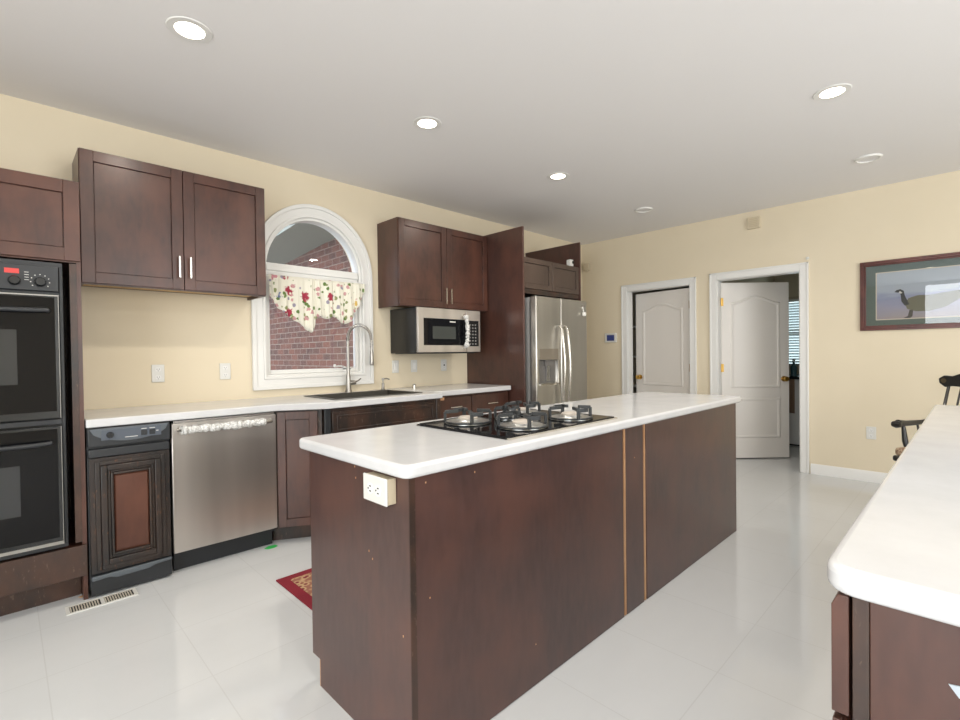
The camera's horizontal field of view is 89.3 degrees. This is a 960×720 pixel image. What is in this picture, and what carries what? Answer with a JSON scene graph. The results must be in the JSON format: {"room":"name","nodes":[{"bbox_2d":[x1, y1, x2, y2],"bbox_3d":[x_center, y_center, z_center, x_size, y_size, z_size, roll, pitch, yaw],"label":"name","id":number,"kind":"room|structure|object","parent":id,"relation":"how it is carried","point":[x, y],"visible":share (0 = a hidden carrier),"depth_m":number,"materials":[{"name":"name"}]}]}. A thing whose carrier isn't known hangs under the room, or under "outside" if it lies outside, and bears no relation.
{"room":"kitchen","nodes":[
{"label":"kitchen","id":0,"kind":"room"},
{"bbox_2d":[0,94,581,409],"bbox_3d":[-1.847,-0.095,3.576,9.220,2.793,0.160,-1,1,-44],"label":"wall","id":1,"kind":"structure","parent":0,"point":[125,332],"depth_m":3.32,"materials":[{"name":"beige paint"}]},
{"bbox_2d":[151,364,164,381],"bbox_3d":[-2.116,0.088,3.193,0.072,0.116,0.010,-1,1,-44],"label":"wall outlet","id":2,"kind":"object","parent":1,"relation":"attached to","point":[158,375],"visible":1,"depth_m":3.19,"materials":[{"name":"white plastic"}]},
{"bbox_2d":[72,147,265,300],"bbox_3d":[-1.941,-0.804,3.116,0.997,0.746,0.361,-1,1,-44],"label":"upper cabinet","id":3,"kind":"object","parent":1,"relation":"attached to","point":[144,226],"visible":1,"depth_m":2.96,"materials":[{"name":"brown wood"}]},
{"bbox_2d":[220,363,230,379],"bbox_3d":[-1.825,0.081,3.479,0.072,0.116,0.010,-1,1,-44],"label":"wall outlet","id":4,"kind":"object","parent":1,"relation":"attached to","point":[225,370],"visible":1,"depth_m":3.48,"materials":[{"name":"white plastic"}]},
{"bbox_2d":[251,204,373,390],"bbox_3d":[-1.364,-0.519,3.994,1.030,1.474,0.140,-1,1,-44],"label":"window","id":5,"kind":"structure","parent":1,"relation":"in","point":[263,378],"depth_m":3.97,"materials":[{"name":"white paint"}]},
{"bbox_2d":[266,273,365,284],"bbox_3d":[-1.303,-0.658,3.949,0.860,0.012,0.012,-1,1,-44],"label":"curtain rod","id":6,"kind":"object","parent":5,"relation":"attached to","point":[266,273],"visible":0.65,"depth_m":3.91,"materials":[{"name":"white paint"}]},
{"bbox_2d":[269,274,364,332],"bbox_3d":[-1.286,-0.435,3.932,0.817,0.434,0.054,-1,1,-44],"label":"window valance","id":7,"kind":"object","parent":6,"relation":"hanging from","point":[304,300],"visible":1,"depth_m":3.90,"materials":[{"name":"fabric"}]},
{"bbox_2d":[392,360,398,372],"bbox_3d":[-0.782,0.061,4.501,0.072,0.116,0.011,-1,1,-44],"label":"light switch","id":8,"kind":"object","parent":1,"relation":"attached to","point":[395,363],"visible":1,"depth_m":4.50,"materials":[{"name":"white plastic"}]},
{"bbox_2d":[411,360,416,371],"bbox_3d":[-0.630,0.058,4.651,0.072,0.116,0.011,-1,1,-44],"label":"light switch","id":9,"kind":"object","parent":1,"relation":"attached to","point":[413,362],"visible":1,"depth_m":4.64,"materials":[{"name":"white plastic"}]},
{"bbox_2d":[377,217,487,312],"bbox_3d":[-0.411,-0.853,4.619,1.073,0.757,0.361,-1,1,-44],"label":"upper cabinet","id":10,"kind":"object","parent":1,"relation":"attached to","point":[420,264],"visible":0.98,"depth_m":4.38,"materials":[{"name":"brown wood"}]},
{"bbox_2d":[390,307,479,353],"bbox_3d":[-0.384,-0.264,4.551,0.750,0.407,0.491,-1,1,-44],"label":"microwave","id":11,"kind":"object","parent":10,"relation":"attached to","point":[414,330],"visible":1,"depth_m":4.36,"materials":[{"name":"silver metal"}]},
{"bbox_2d":[441,359,446,370],"bbox_3d":[-0.365,0.051,4.911,0.072,0.116,0.012,-1,1,-44],"label":"wall outlet","id":12,"kind":"object","parent":1,"relation":"attached to","point":[443,361],"visible":1,"depth_m":4.91,"materials":[{"name":"white plastic"}]},
{"bbox_2d":[524,257,578,299],"bbox_3d":[0.474,-0.824,5.207,0.954,0.350,0.746,-1,1,-44],"label":"upper cabinet","id":13,"kind":"object","parent":1,"relation":"attached to","point":[541,277],"visible":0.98,"depth_m":4.93,"materials":[{"name":"brown wood"}]},
{"bbox_2d":[567,259,573,265],"bbox_3d":[0.975,-1.043,5.237,0.058,0.074,0.066,-1,1,-44],"label":"security camera","id":14,"kind":"object","parent":13,"relation":"on","point":[570,262],"visible":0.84,"depth_m":5.21,"materials":[{"name":"white plastic"}]},
{"bbox_2d":[266,223,334,263],"bbox_3d":[-3.643,-1.375,7.426,0.598,0.700,7.830,-1,1,-44],"label":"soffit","id":15,"kind":"structure","parent":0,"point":[293,241],"depth_m":6.00,"materials":[{"name":"grey"}]},
{"bbox_2d":[269,238,353,369],"bbox_3d":[-3.712,-0.632,8.052,0.150,4.800,8.840,-1,1,-44],"label":"brick","id":16,"kind":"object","parent":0,"point":[292,346],"depth_m":6.38,"materials":[{"name":"red brick"}]},
{"bbox_2d":[0,445,879,719],"bbox_3d":[2.308,1.227,2.219,13.200,0.120,7.600,-1,1,-44],"label":"floor","id":17,"kind":"structure","parent":0,"point":[743,632],"depth_m":2.07,"materials":[{"name":"white tile"}]},
{"bbox_2d":[0,168,87,615],"bbox_3d":[-2.487,0.167,2.400,0.770,2.115,0.619,-1,1,-44],"label":"tall cabinet","id":18,"kind":"object","parent":17,"relation":"on","point":[40,215],"visible":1,"depth_m":2.40,"materials":[{"name":"brown wood"}]},
{"bbox_2d":[0,258,68,560],"bbox_3d":[-2.445,0.234,2.359,0.626,1.409,0.640,-1,1,-44],"label":"double wall oven","id":19,"kind":"object","parent":18,"relation":"on","point":[33,450],"visible":1,"depth_m":2.30,"materials":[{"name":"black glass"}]},
{"bbox_2d":[65,587,138,615],"bbox_3d":[-1.903,1.214,2.450,0.285,0.005,0.100,-1,1,-44],"label":"floor vent","id":20,"kind":"object","parent":17,"relation":"in","point":[107,599],"visible":1,"depth_m":2.44,"materials":[{"name":"white plastic"}]},
{"bbox_2d":[84,421,171,596],"bbox_3d":[-2.044,0.774,2.782,0.361,0.856,0.618,-1,1,-44],"label":"trash compactor","id":21,"kind":"object","parent":17,"relation":"on","point":[127,467],"visible":1,"depth_m":2.57,"materials":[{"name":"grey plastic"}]},
{"bbox_2d":[169,412,277,570],"bbox_3d":[-1.692,0.773,3.109,0.580,0.866,0.645,-1,1,-44],"label":"dishwasher","id":22,"kind":"object","parent":17,"relation":"on","point":[223,473],"visible":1,"depth_m":2.90,"materials":[{"name":"grey metal"}]},
{"bbox_2d":[264,545,276,548],"bbox_3d":[-1.342,1.200,3.116,0.080,0.002,0.050,-1,1,-44],"label":"scrap","id":23,"kind":"object","parent":17,"relation":"on","point":[271,546],"visible":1,"depth_m":3.11,"materials":[{"name":"green"}]},
{"bbox_2d":[276,568,311,609],"bbox_3d":[-0.591,1.192,2.750,0.890,0.008,0.580,-1,1,-44],"label":"kitchen rug","id":24,"kind":"object","parent":17,"relation":"on","point":[299,584],"visible":0.21,"depth_m":2.58,"materials":[{"name":"red fabric"}]},
{"bbox_2d":[272,409,321,540],"bbox_3d":[-1.376,0.764,3.397,0.260,0.868,0.716,-1,1,-44],"label":"base cabinet","id":25,"kind":"object","parent":17,"relation":"on","point":[292,462],"visible":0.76,"depth_m":3.17,"materials":[{"name":"brown wood"}]},
{"bbox_2d":[322,398,440,434],"bbox_3d":[-0.920,0.753,3.831,1.000,0.868,0.737,-1,1,-44],"label":"base cabinet","id":26,"kind":"object","parent":17,"relation":"on","point":[335,420],"visible":0.2,"depth_m":3.51,"materials":[{"name":"brown wood"}]},
{"bbox_2d":[84,389,442,427],"bbox_3d":[-1.361,0.304,3.397,2.221,0.043,0.773,-1,1,-44],"label":"countertop","id":27,"kind":"structure","parent":26,"relation":"on","point":[94,418],"depth_m":3.07,"materials":[{"name":"white stone"}]},
{"bbox_2d":[345,323,373,392],"bbox_3d":[-1.021,-0.022,4.140,0.277,0.581,0.084,-1,1,-44],"label":"kitchen faucet","id":28,"kind":"object","parent":27,"relation":"on","point":[349,382],"visible":0.98,"depth_m":4.07,"materials":[{"name":"silver metal"}]},
{"bbox_2d":[305,390,422,399],"bbox_3d":[-0.909,0.377,3.832,0.776,0.220,0.486,-1,1,-44],"label":"sink","id":29,"kind":"object","parent":27,"relation":"in","point":[335,396],"visible":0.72,"depth_m":3.97,"materials":[{"name":"grey metal"}]},
{"bbox_2d":[381,378,389,389],"bbox_3d":[-0.838,0.211,4.300,0.079,0.107,0.039,-1,1,-11],"label":"soap dispenser","id":30,"kind":"object","parent":27,"relation":"on","point":[383,386],"visible":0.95,"depth_m":4.29,"materials":[{"name":"silver metal"}]},
{"bbox_2d":[441,390,507,418],"bbox_3d":[-0.255,0.735,4.559,0.960,0.868,0.629,-1,1,-44],"label":"base cabinet","id":31,"kind":"object","parent":17,"relation":"on","point":[485,400],"visible":0.07,"depth_m":4.37,"materials":[{"name":"brown wood"}]},
{"bbox_2d":[390,383,510,395],"bbox_3d":[-0.268,0.274,4.554,0.950,0.043,0.653,-1,1,-44],"label":"countertop","id":32,"kind":"structure","parent":31,"relation":"on","point":[462,388],"depth_m":4.42,"materials":[{"name":"white stone"}]},
{"bbox_2d":[467,226,525,407],"bbox_3d":[0.145,-0.050,4.866,0.020,2.420,0.788,-1,1,-44],"label":"panel","id":33,"kind":"object","parent":17,"relation":"on","point":[500,360],"visible":0.36,"depth_m":4.75,"materials":[{"name":"brown wood"}]},
{"bbox_2d":[310,403,735,719],"bbox_3d":[0.543,0.748,2.571,2.714,0.874,0.649,-1,1,-44],"label":"kitchen island","id":34,"kind":"object","parent":17,"relation":"on","point":[453,599],"visible":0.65,"depth_m":1.72,"materials":[{"name":"brown wood"}]},
{"bbox_2d":[363,471,395,506],"bbox_3d":[-0.303,0.385,1.459,0.040,0.080,0.126,-1,1,-44],"label":"island outlet","id":35,"kind":"object","parent":34,"relation":"attached to","point":[379,488],"visible":1,"depth_m":1.43,"materials":[{"name":"beige plastic"}]},
{"bbox_2d":[367,482,372,493],"bbox_3d":[-0.331,0.386,1.461,0.003,0.034,0.026,-1,1,-44],"label":"receptacle","id":36,"kind":"object","parent":35,"relation":"attached to","point":[369,484],"depth_m":1.46,"materials":[{"name":"white plastic"}]},
{"bbox_2d":[375,485,380,496],"bbox_3d":[-0.301,0.386,1.431,0.003,0.034,0.026,-1,1,-44],"label":"receptacle","id":37,"kind":"object","parent":35,"relation":"attached to","point":[377,487],"depth_m":1.43,"materials":[{"name":"white plastic"}]},
{"bbox_2d":[299,392,740,478],"bbox_3d":[0.539,0.289,2.562,2.775,0.040,0.696,-1,1,-44],"label":"island countertop","id":38,"kind":"structure","parent":34,"relation":"on","point":[409,450],"depth_m":1.79,"materials":[{"name":"white stone"}]},
{"bbox_2d":[416,401,616,439],"bbox_3d":[0.179,0.244,2.178,0.748,0.068,0.541,-1,1,-44],"label":"gas cooktop","id":39,"kind":"object","parent":38,"relation":"in","point":[516,422],"visible":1,"depth_m":2.06,"materials":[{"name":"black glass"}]},
{"bbox_2d":[525,242,580,300],"bbox_3d":[0.833,-0.068,5.558,0.020,2.420,0.763,-1,1,-44],"label":"panel","id":40,"kind":"object","parent":17,"relation":"on","point":[560,254],"visible":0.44,"depth_m":5.42,"materials":[{"name":"brown wood"}]},
{"bbox_2d":[525,295,586,405],"bbox_3d":[0.577,0.259,5.117,0.850,1.745,0.918,-1,1,-44],"label":"refrigerator","id":41,"kind":"object","parent":17,"relation":"on","point":[555,328],"visible":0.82,"depth_m":4.74,"materials":[{"name":"grey metal"}]},
{"bbox_2d":[581,305,585,315],"bbox_3d":[1.085,-0.514,5.061,0.060,0.121,0.048,-1,1,-44],"label":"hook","id":42,"kind":"object","parent":41,"relation":"attached to","point":[582,306],"visible":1,"depth_m":5.06,"materials":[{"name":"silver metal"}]},
{"bbox_2d":[789,379,799,445],"bbox_3d":[4.297,0.663,6.379,0.713,0.850,1.050,-1,1,-44],"label":"laundry cabinet","id":43,"kind":"object","parent":17,"relation":"on","point":[794,420],"visible":0.02,"depth_m":6.17,"materials":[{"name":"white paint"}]},
{"bbox_2d":[789,379,794,412],"bbox_3d":[3.943,0.443,6.207,0.014,0.465,0.134,-1,1,-44],"label":"dish towel","id":44,"kind":"object","parent":43,"relation":"hanging from","point":[791,381],"visible":0.42,"depth_m":6.18,"materials":[{"name":"brown fabric"}]},
{"bbox_2d":[789,374,798,378],"bbox_3d":[4.296,0.220,6.364,0.760,0.033,1.090,-1,1,-44],"label":"countertop","id":45,"kind":"structure","parent":43,"relation":"on","point":[790,376],"depth_m":6.17,"materials":[{"name":"black stone"}]},
{"bbox_2d":[791,359,796,375],"bbox_3d":[4.049,0.096,6.269,0.070,0.222,0.069,-1,1,-44],"label":"bottle","id":46,"kind":"object","parent":45,"relation":"on","point":[793,366],"visible":0.88,"depth_m":6.24,"materials":[{"name":"glass"}]},
{"bbox_2d":[831,590,959,719],"bbox_3d":[1.818,0.747,1.376,2.744,0.874,0.884,-1,1,-44],"label":"base cabinet","id":47,"kind":"object","parent":17,"relation":"on","point":[888,663],"visible":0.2,"depth_m":0.68,"materials":[{"name":"brown wood"}]},
{"bbox_2d":[827,405,959,626],"bbox_3d":[1.853,0.290,1.331,2.820,0.040,1.010,-1,1,-44],"label":"countertop","id":48,"kind":"structure","parent":47,"relation":"on","point":[901,552],"depth_m":0.80,"materials":[{"name":"white stone"}]},
{"bbox_2d":[891,374,959,460],"bbox_3d":[3.374,0.610,3.391,0.595,1.063,0.630,-1,1,-19],"label":"armchair","id":49,"kind":"object","parent":17,"relation":"on","point":[947,381],"visible":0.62,"depth_m":3.62,"materials":[{"name":"black paint"}]},
{"bbox_2d":[895,447,905,455],"bbox_3d":[3.297,0.664,3.365,0.410,0.060,0.520,-1,1,-19],"label":"seat cushion","id":50,"kind":"object","parent":49,"relation":"on","point":[898,450],"visible":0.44,"depth_m":3.52,"materials":[{"name":"beige fabric"}]},
{"bbox_2d":[0,0,959,244],"bbox_3d":[2.216,-1.570,2.240,13.200,0.112,7.760,-1,1,-44],"label":"ceiling","id":51,"kind":"structure","parent":0,"point":[688,111],"depth_m":2.73,"materials":[{"name":"white paint"}]},
{"bbox_2d":[165,16,212,42],"bbox_3d":[-1.301,-1.492,2.178,0.184,0.034,0.184,-1,1,-44],"label":"recessed light","id":52,"kind":"object","parent":51,"relation":"in","point":[185,28],"visible":0.98,"depth_m":2.17,"materials":[{"name":"white paint"}]},
{"bbox_2d":[174,22,204,38],"bbox_3d":[-1.301,-1.477,2.178,0.118,0.003,0.118,-1,1,-44],"label":"diffuser","id":53,"kind":"object","parent":52,"relation":"attached to","point":[186,30],"depth_m":2.18,"materials":[{"name":"white"}]},
{"bbox_2d":[413,116,441,129],"bbox_3d":[-0.335,-1.516,3.085,0.184,0.034,0.184,-1,1,-44],"label":"recessed light","id":54,"kind":"object","parent":51,"relation":"in","point":[424,122],"visible":0.97,"depth_m":3.08,"materials":[{"name":"white paint"}]},
{"bbox_2d":[418,119,436,127],"bbox_3d":[-0.335,-1.500,3.085,0.118,0.003,0.118,-1,1,-44],"label":"diffuser","id":55,"kind":"object","parent":54,"relation":"attached to","point":[422,123],"depth_m":3.08,"materials":[{"name":"white"}]},
{"bbox_2d":[547,172,568,179],"bbox_3d":[0.649,-1.541,4.037,0.184,0.034,0.184,-1,1,-44],"label":"recessed light","id":56,"kind":"object","parent":51,"relation":"in","point":[557,175],"visible":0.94,"depth_m":4.03,"materials":[{"name":"white paint"}]},
{"bbox_2d":[551,174,564,178],"bbox_3d":[0.649,-1.525,4.037,0.118,0.003,0.118,-1,1,-44],"label":"diffuser","id":57,"kind":"object","parent":56,"relation":"attached to","point":[553,176],"depth_m":4.03,"materials":[{"name":"white"}]},
{"bbox_2d":[813,83,851,100],"bbox_3d":[2.010,-1.542,2.773,0.184,0.034,0.184,-1,1,-44],"label":"recessed light","id":58,"kind":"object","parent":51,"relation":"in","point":[834,91],"visible":0.98,"depth_m":2.77,"materials":[{"name":"white paint"}]},
{"bbox_2d":[819,87,844,97],"bbox_3d":[2.010,-1.526,2.773,0.118,0.003,0.118,-1,1,-44],"label":"diffuser","id":59,"kind":"object","parent":58,"relation":"attached to","point":[831,92],"depth_m":2.77,"materials":[{"name":"white"}]},
{"bbox_2d":[632,286,688,392],"bbox_3d":[2.662,-0.250,7.331,2.480,2.693,0.100,-1,1,-44],"label":"wall","id":60,"kind":"structure","parent":0,"point":[651,291],"depth_m":6.76,"materials":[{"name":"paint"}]},
{"bbox_2d":[722,276,773,282],"bbox_3d":[3.517,-0.249,6.461,2.480,2.693,0.080,-1,1,-44],"label":"wall partition","id":61,"kind":"structure","parent":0,"point":[770,278],"depth_m":6.63,"materials":[{"name":"beige paint"}]},
{"bbox_2d":[582,170,959,472],"bbox_3d":[4.117,-0.226,3.994,0.120,2.693,7.600,-1,1,-44],"label":"wall","id":62,"kind":"structure","parent":0,"point":[858,379],"depth_m":4.63,"materials":[{"name":"beige paint"}]},
{"bbox_2d":[584,263,589,271],"bbox_3d":[1.448,-1.250,6.566,0.048,0.117,0.080,-1,1,-44],"label":"sensor","id":63,"kind":"object","parent":62,"relation":"attached to","point":[586,265],"visible":1,"depth_m":6.55,"materials":[{"name":"beige plastic"}]},
{"bbox_2d":[605,333,616,342],"bbox_3d":[1.707,-0.290,6.344,0.023,0.122,0.174,-1,1,-44],"label":"alarm keypad","id":64,"kind":"object","parent":62,"relation":"attached to","point":[609,337],"visible":1,"depth_m":6.33,"materials":[{"name":"white plastic"}]},
{"bbox_2d":[621,277,696,394],"bbox_3d":[2.195,0.084,5.944,0.142,2.072,0.940,-1,1,-44],"label":"trim","id":65,"kind":"structure","parent":62,"relation":"attached to","point":[626,290],"depth_m":6.07,"materials":[{"name":"white paint"}]},
{"bbox_2d":[636,288,689,393],"bbox_3d":[2.263,0.130,5.993,0.167,1.953,0.770,-1,1,-35],"label":"door","id":66,"kind":"structure","parent":62,"relation":"in","point":[662,317],"depth_m":5.97,"materials":[{"name":"white paint"}]},
{"bbox_2d":[747,216,759,229],"bbox_3d":[2.880,-1.443,5.114,0.031,0.120,0.120,-1,1,-44],"label":"door chime","id":67,"kind":"object","parent":62,"relation":"attached to","point":[753,222],"visible":1,"depth_m":5.10,"materials":[{"name":"beige plastic"}]},
{"bbox_2d":[749,218,756,226],"bbox_3d":[2.870,-1.443,5.104,0.002,0.080,0.080,-1,1,-44],"label":"grille","id":68,"kind":"object","parent":67,"relation":"attached to","point":[752,221],"depth_m":5.10,"materials":[{"name":"beige plastic"}]},
{"bbox_2d":[721,282,788,457],"bbox_3d":[3.095,0.116,5.484,0.770,1.973,0.167,-1,1,0],"label":"door","id":69,"kind":"structure","parent":62,"relation":"in","point":[754,316],"depth_m":5.46,"materials":[{"name":"white paint"}]},
{"bbox_2d":[709,262,808,472],"bbox_3d":[2.957,0.077,5.167,0.142,2.087,0.938,-1,1,-44],"label":"trim","id":70,"kind":"structure","parent":62,"relation":"attached to","point":[715,279],"depth_m":4.87,"materials":[{"name":"white paint"}]},
{"bbox_2d":[810,463,887,483],"bbox_3d":[4.971,1.072,3.061,0.016,0.100,4.869,-1,1,-44],"label":"baseboard","id":71,"kind":"structure","parent":62,"relation":"attached to","point":[825,470],"depth_m":4.58,"materials":[{"name":"white paint"}]},
{"bbox_2d":[866,426,875,439],"bbox_3d":[3.591,0.670,4.460,0.010,0.116,0.072,-1,1,-44],"label":"wall outlet","id":72,"kind":"object","parent":62,"relation":"attached to","point":[870,431],"visible":1,"depth_m":4.46,"materials":[{"name":"white plastic"}]},
{"bbox_2d":[860,252,959,330],"bbox_3d":[3.941,-0.582,4.059,0.028,0.628,1.218,-1,1,-44],"label":"framed picture","id":73,"kind":"object","parent":62,"relation":"attached to","point":[919,292],"visible":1,"depth_m":4.24,"materials":[{"name":"brown wood"}]},
{"bbox_2d":[877,266,959,318],"bbox_3d":[3.939,-0.575,4.066,0.001,0.414,0.964,-1,1,-44],"label":"print","id":74,"kind":"object","parent":73,"relation":"attached to","point":[921,292],"depth_m":4.20,"materials":[{"name":"multicoloured"}]},
{"bbox_2d":[774,273,798,373],"bbox_3d":[4.668,-0.273,7.129,0.100,2.693,4.100,-1,1,-44],"label":"wall","id":75,"kind":"structure","parent":0,"point":[793,279],"depth_m":7.13,"materials":[{"name":"beige paint"}]},
{"bbox_2d":[789,296,798,369],"bbox_3d":[4.827,-0.390,6.875,0.024,1.070,1.155,-1,1,-44],"label":"window","id":76,"kind":"structure","parent":75,"relation":"in","point":[796,297],"depth_m":7.11,"materials":[{"name":"glass"}]},
{"bbox_2d":[789,299,798,365],"bbox_3d":[4.791,-0.401,6.850,0.050,0.966,1.010,-1,1,-44],"label":"window blind","id":77,"kind":"object","parent":76,"relation":"attached to","point":[795,319],"visible":0.02,"depth_m":7.08,"materials":[{"name":"white plastic"}]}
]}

